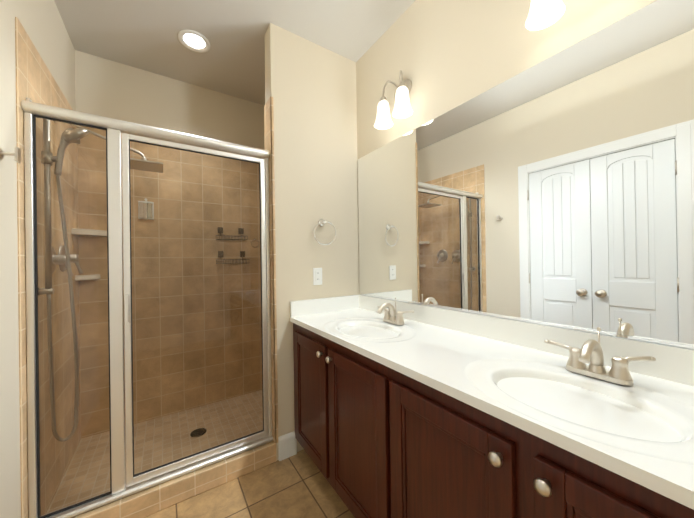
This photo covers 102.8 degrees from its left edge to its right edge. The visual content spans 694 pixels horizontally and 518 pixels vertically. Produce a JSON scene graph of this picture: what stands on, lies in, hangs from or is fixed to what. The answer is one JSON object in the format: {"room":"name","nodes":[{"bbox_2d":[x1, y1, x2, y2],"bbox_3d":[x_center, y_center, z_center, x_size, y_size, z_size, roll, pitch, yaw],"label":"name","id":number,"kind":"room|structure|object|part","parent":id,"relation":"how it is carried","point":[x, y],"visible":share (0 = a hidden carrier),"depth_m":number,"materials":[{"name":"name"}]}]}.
{"room":"bathroom","nodes":[
{"label":"bathroom","id":0,"kind":"room"},
{"bbox_2d":[0,0,75,517],"bbox_3d":[-0.837,-0.111,0.234,0.120,2.771,4.035,-1,0,-33],"label":"wall","id":1,"kind":"structure","parent":0,"point":[42,23],"depth_m":1.11,"materials":[{"name":"beige paint"}]},
{"bbox_2d":[0,146,20,162],"bbox_3d":[-1.260,-0.392,1.031,0.056,0.054,0.042,-1,0,-33],"label":"robe hook","id":2,"kind":"object","parent":1,"relation":"attached to","point":[17,153],"visible":0.98,"depth_m":1.03,"materials":[{"name":"silver metal"}]},
{"bbox_2d":[15,17,82,517],"bbox_3d":[-1.619,0.141,1.540,0.008,2.298,0.922,-1,0,-33],"label":"shower wall tile","id":3,"kind":"structure","parent":1,"relation":"attached to","point":[36,82],"depth_m":1.43,"materials":[{"name":"beige tile"}]},
{"bbox_2d":[44,246,73,275],"bbox_3d":[-1.520,0.011,1.475,0.086,0.171,0.156,-1,0,-33],"label":"shower valve","id":4,"kind":"object","parent":3,"relation":"attached to","point":[59,257],"depth_m":1.46,"materials":[{"name":"silver metal"}]},
{"bbox_2d":[36,117,88,441],"bbox_3d":[-1.380,0.087,1.357,0.188,1.583,0.115,-1,0,-33],"label":"shower","id":5,"kind":"object","parent":3,"relation":"attached to","point":[46,156],"depth_m":1.31,"materials":[{"name":"silver metal"}]},
{"bbox_2d":[58,245,82,273],"bbox_3d":[-1.639,0.004,1.654,0.086,0.172,0.156,-1,0,-33],"label":"shower valve","id":6,"kind":"object","parent":3,"relation":"attached to","point":[74,258],"depth_m":1.64,"materials":[{"name":"silver metal"}]},
{"bbox_2d":[55,121,162,172],"bbox_3d":[-1.409,-0.699,1.670,0.502,0.233,0.204,-1,0,-33],"label":"shower head","id":7,"kind":"object","parent":3,"relation":"attached to","point":[158,167],"depth_m":1.72},
{"bbox_2d":[75,50,264,149],"bbox_3d":[-1.250,-0.098,2.451,1.872,2.771,0.120,-1,0,-33],"label":"wall","id":8,"kind":"structure","parent":0,"point":[112,89],"depth_m":2.24,"materials":[{"name":"beige paint"}]},
{"bbox_2d":[75,274,100,280],"bbox_3d":[-1.803,0.127,1.932,0.115,0.034,0.115,-1,0,-33],"label":"soap shelf","id":9,"kind":"object","parent":8,"relation":"attached to","point":[93,277],"depth_m":1.91,"materials":[{"name":"beige ceramic"}]},
{"bbox_2d":[71,228,106,236],"bbox_3d":[-1.759,-0.181,1.923,0.185,0.038,0.185,-1,0,-33],"label":"corner shelf","id":10,"kind":"object","parent":8,"relation":"attached to","point":[92,233],"depth_m":1.87,"materials":[{"name":"beige ceramic"}]},
{"bbox_2d":[138,198,153,219],"bbox_3d":[-1.564,-0.390,2.157,0.098,0.162,0.014,-1,0,-33],"label":"mirror","id":11,"kind":"object","parent":8,"relation":"attached to","point":[148,212],"depth_m":2.15,"materials":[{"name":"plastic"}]},
{"bbox_3d":[-1.560,-0.377,2.152,0.084,0.121,0.001,-1,0,-33],"label":"glass","id":12,"kind":"part","parent":11,"relation":"part of","materials":[{"name":"silver metal"}]},
{"bbox_2d":[79,125,261,437],"bbox_3d":[-1.161,0.137,2.429,1.752,2.298,0.010,-1,0,-33],"label":"shower wall tile","id":13,"kind":"structure","parent":8,"relation":"attached to","point":[247,373],"depth_m":2.28,"materials":[{"name":"beige tile"}]},
{"bbox_2d":[216,251,246,263],"bbox_3d":[-1.015,-0.015,2.465,0.259,0.112,0.097,-1,0,-33],"label":"caddy","id":14,"kind":"object","parent":13,"relation":"attached to","point":[242,253],"depth_m":2.45,"materials":[{"name":"brown"}]},
{"bbox_2d":[216,227,247,240],"bbox_3d":[-1.022,-0.225,2.463,0.249,0.112,0.097,-1,0,-33],"label":"caddy","id":15,"kind":"object","parent":13,"relation":"attached to","point":[220,230],"depth_m":2.46,"materials":[{"name":"brown"}]},
{"bbox_2d":[54,0,414,105],"bbox_3d":[-0.078,-1.556,0.754,1.992,0.100,4.275,-1,0,-33],"label":"ceiling","id":16,"kind":"structure","parent":0,"point":[141,34],"depth_m":1.81,"materials":[{"name":"beige paint"}]},
{"bbox_2d":[178,29,209,52],"bbox_3d":[-1.042,-1.485,1.895,0.196,0.007,0.196,-1,0,-33],"label":"recessed light","id":17,"kind":"object","parent":16,"relation":"in","point":[192,40],"visible":1,"depth_m":1.89,"materials":[{"name":"white glass"}]},
{"bbox_2d":[264,23,359,459],"bbox_3d":[-0.221,-0.115,1.986,0.666,2.771,0.120,-1,0,-33],"label":"wall","id":18,"kind":"structure","parent":0,"point":[310,87],"depth_m":1.89,"materials":[{"name":"beige paint"}]},
{"bbox_2d":[264,101,277,442],"bbox_3d":[-0.256,0.122,2.037,0.674,2.298,0.008,-1,0,-33],"label":"shower wall tile","id":19,"kind":"structure","parent":18,"relation":"attached to","point":[268,108],"depth_m":1.75,"materials":[{"name":"beige tile"}]},
{"bbox_2d":[278,431,296,460],"bbox_3d":[-0.382,1.200,1.782,0.118,0.145,0.016,-1,0,-33],"label":"baseboard","id":20,"kind":"structure","parent":18,"relation":"attached to","point":[287,445],"depth_m":1.77,"materials":[{"name":"white"}]},
{"bbox_2d":[313,268,321,284],"bbox_3d":[-0.202,0.121,1.918,0.070,0.118,0.008,-1,0,-33],"label":"outlet plate","id":21,"kind":"object","parent":18,"relation":"attached to","point":[317,276],"visible":1,"depth_m":1.91,"materials":[{"name":"white plastic"}]},
{"bbox_2d":[314,219,335,244],"bbox_3d":[-0.157,-0.189,1.918,0.165,0.187,0.063,-1,0,-33],"label":"towel ring","id":22,"kind":"object","parent":18,"relation":"attached to","point":[321,222],"visible":1,"depth_m":1.92,"materials":[{"name":"silver metal"}]},
{"bbox_2d":[356,0,656,291],"bbox_3d":[0.725,-0.132,1.266,0.120,2.771,4.275,-1,0,-33],"label":"wall","id":23,"kind":"structure","parent":0,"point":[444,56],"depth_m":1.41,"materials":[{"name":"beige paint"}]},
{"bbox_2d":[374,70,412,129],"bbox_3d":[0.285,-0.967,1.666,0.152,0.266,0.280,-1,0,-33],"label":"sconce","id":24,"kind":"object","parent":23,"relation":"attached to","point":[402,108],"visible":1,"depth_m":1.65,"materials":[{"name":"white glass"}]},
{"bbox_3d":[0.226,-0.902,1.724,0.116,0.140,0.116,-1,0,-33],"label":"lamp shade","id":25,"kind":"part","parent":24,"relation":"part of","materials":[{"name":"white glass"}]},
{"bbox_3d":[0.317,-0.904,1.588,0.116,0.140,0.116,-1,0,-33],"label":"lamp shade","id":26,"kind":"part","parent":24,"relation":"part of","materials":[{"name":"white glass"}]},
{"bbox_2d":[358,0,693,345],"bbox_3d":[0.609,-0.254,1.321,0.006,1.022,1.883,-1,0,-33],"label":"vanity mirror","id":27,"kind":"object","parent":23,"relation":"attached to","point":[557,189],"visible":1,"depth_m":1.03,"materials":[{"name":"silver mirror"}]},
{"bbox_2d":[359,293,693,348],"bbox_3d":[0.613,0.255,1.317,0.002,0.008,1.883,-1,0,-33],"label":"backsplash","id":28,"kind":"structure","parent":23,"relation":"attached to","point":[634,338],"depth_m":1.03,"materials":[{"name":"white stone"}]},
{"bbox_2d":[525,0,564,30],"bbox_3d":[0.767,-1.001,0.936,0.152,0.266,0.280,-1,0,-33],"label":"sconce","id":29,"kind":"object","parent":23,"relation":"attached to","point":[542,14],"visible":1,"depth_m":1.02,"materials":[{"name":"white glass"}]},
{"label":"outside","id":30,"kind":"structure","parent":0,"visible":0},
{"bbox_2d":[46,390,354,517],"bbox_3d":[-0.002,1.296,0.696,1.992,0.135,4.155,-1,0,-33],"label":"floor","id":31,"kind":"structure","parent":30,"point":[94,487],"depth_m":1.63,"materials":[{"name":"beige tile"}]},
{"bbox_2d":[71,440,276,517],"bbox_3d":[-0.926,1.222,1.499,1.078,0.115,0.128,-1,0,-33],"label":"shower curb","id":32,"kind":"structure","parent":31,"relation":"on","point":[152,500],"depth_m":1.47,"materials":[{"name":"tile"}]},
{"bbox_2d":[21,100,273,517],"bbox_3d":[-0.941,0.238,1.493,1.067,1.852,0.070,-1,0,-33],"label":"shower enclosure","id":33,"kind":"object","parent":32,"relation":"on","point":[125,481],"visible":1,"depth_m":1.37,"materials":[{"name":"clear glass"}]},
{"label":"fixed glass","id":34,"kind":"part","parent":33,"relation":"part of","materials":[{"name":"clear glass"}]},
{"bbox_3d":[-1.093,0.247,1.378,0.018,0.140,0.021,-1,0,-33],"label":"door handle","id":35,"kind":"part","parent":33,"relation":"part of","materials":[{"name":"silver metal"}]},
{"bbox_3d":[-0.819,0.248,1.587,0.714,1.768,0.026,-1,0,-33],"label":"door frame","id":36,"kind":"part","parent":33,"relation":"part of","materials":[{"name":"silver metal"}]},
{"label":"door glass","id":37,"kind":"part","parent":33,"relation":"part of","materials":[{"name":"clear glass"}]},
{"bbox_2d":[190,428,206,436],"bbox_3d":[-1.066,1.245,1.991,0.104,0.005,0.104,-1,0,-33],"label":"floor drain","id":38,"kind":"object","parent":31,"relation":"in","point":[200,430],"depth_m":1.99,"materials":[{"name":"brown metal"}]},
{"bbox_2d":[293,335,401,517],"bbox_3d":[0.148,0.890,1.538,0.560,0.742,1.008,-1,0,-33],"label":"base cabinet","id":39,"kind":"object","parent":31,"relation":"on","point":[332,384],"depth_m":1.34,"materials":[{"name":"brown wood"}]},
{"bbox_3d":[-0.213,0.791,1.594,0.018,0.673,0.408,-1,0,-33],"label":"door","id":40,"kind":"part","parent":39,"relation":"part of","materials":[{"name":"brown wood"}]},
{"bbox_3d":[-0.142,0.492,1.434,0.031,0.033,0.033,-1,0,-33],"label":"knob","id":41,"kind":"part","parent":39,"relation":"part of","materials":[{"name":"silver metal"}]},
{"bbox_3d":[-0.088,0.491,1.353,0.031,0.033,0.033,-1,0,-33],"label":"knob","id":42,"kind":"part","parent":39,"relation":"part of","materials":[{"name":"silver metal"}]},
{"bbox_3d":[0.034,0.786,1.219,0.018,0.673,0.433,-1,0,-33],"label":"door","id":43,"kind":"part","parent":39,"relation":"part of","materials":[{"name":"brown wood"}]},
{"bbox_2d":[370,375,693,517],"bbox_3d":[0.626,0.881,0.815,0.560,0.742,1.007,-1,0,-33],"label":"base cabinet","id":44,"kind":"object","parent":31,"relation":"on","point":[424,411],"depth_m":0.76,"materials":[{"name":"brown wood"}]},
{"bbox_3d":[0.284,0.781,0.839,0.018,0.673,0.428,-1,0,-33],"label":"door","id":45,"kind":"part","parent":44,"relation":"part of","materials":[{"name":"brown wood"}]},
{"bbox_2d":[290,311,693,510],"bbox_3d":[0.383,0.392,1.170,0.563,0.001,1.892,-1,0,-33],"label":"countertop","id":46,"kind":"structure","parent":44,"relation":"on","point":[642,433],"depth_m":0.75,"materials":[{"name":"white stone"}]},
{"bbox_2d":[377,297,413,324],"bbox_3d":[0.234,0.294,1.595,0.175,0.145,0.256,-1,0,-33],"label":"faucet","id":47,"kind":"object","parent":46,"relation":"on","point":[390,314],"visible":1,"depth_m":1.57,"materials":[{"name":"silver metal"}]},
{"bbox_2d":[544,327,655,385],"bbox_3d":[0.731,0.284,0.842,0.175,0.145,0.256,-1,0,-33],"label":"faucet","id":48,"kind":"object","parent":46,"relation":"on","point":[591,351],"visible":1,"depth_m":0.82,"materials":[{"name":"silver metal"}]},
{"bbox_3d":[0.362,0.483,0.671,0.031,0.033,0.033,-1,0,-33],"label":"knob","id":49,"kind":"part","parent":44,"relation":"part of","materials":[{"name":"silver metal"}]},
{"bbox_3d":[0.417,0.482,0.588,0.031,0.033,0.033,-1,0,-33],"label":"knob","id":50,"kind":"part","parent":44,"relation":"part of","materials":[{"name":"silver metal"}]},
{"bbox_3d":[0.547,0.776,0.441,0.018,0.673,0.434,-1,0,-33],"label":"door","id":51,"kind":"part","parent":44,"relation":"part of","materials":[{"name":"brown wood"}]}
]}

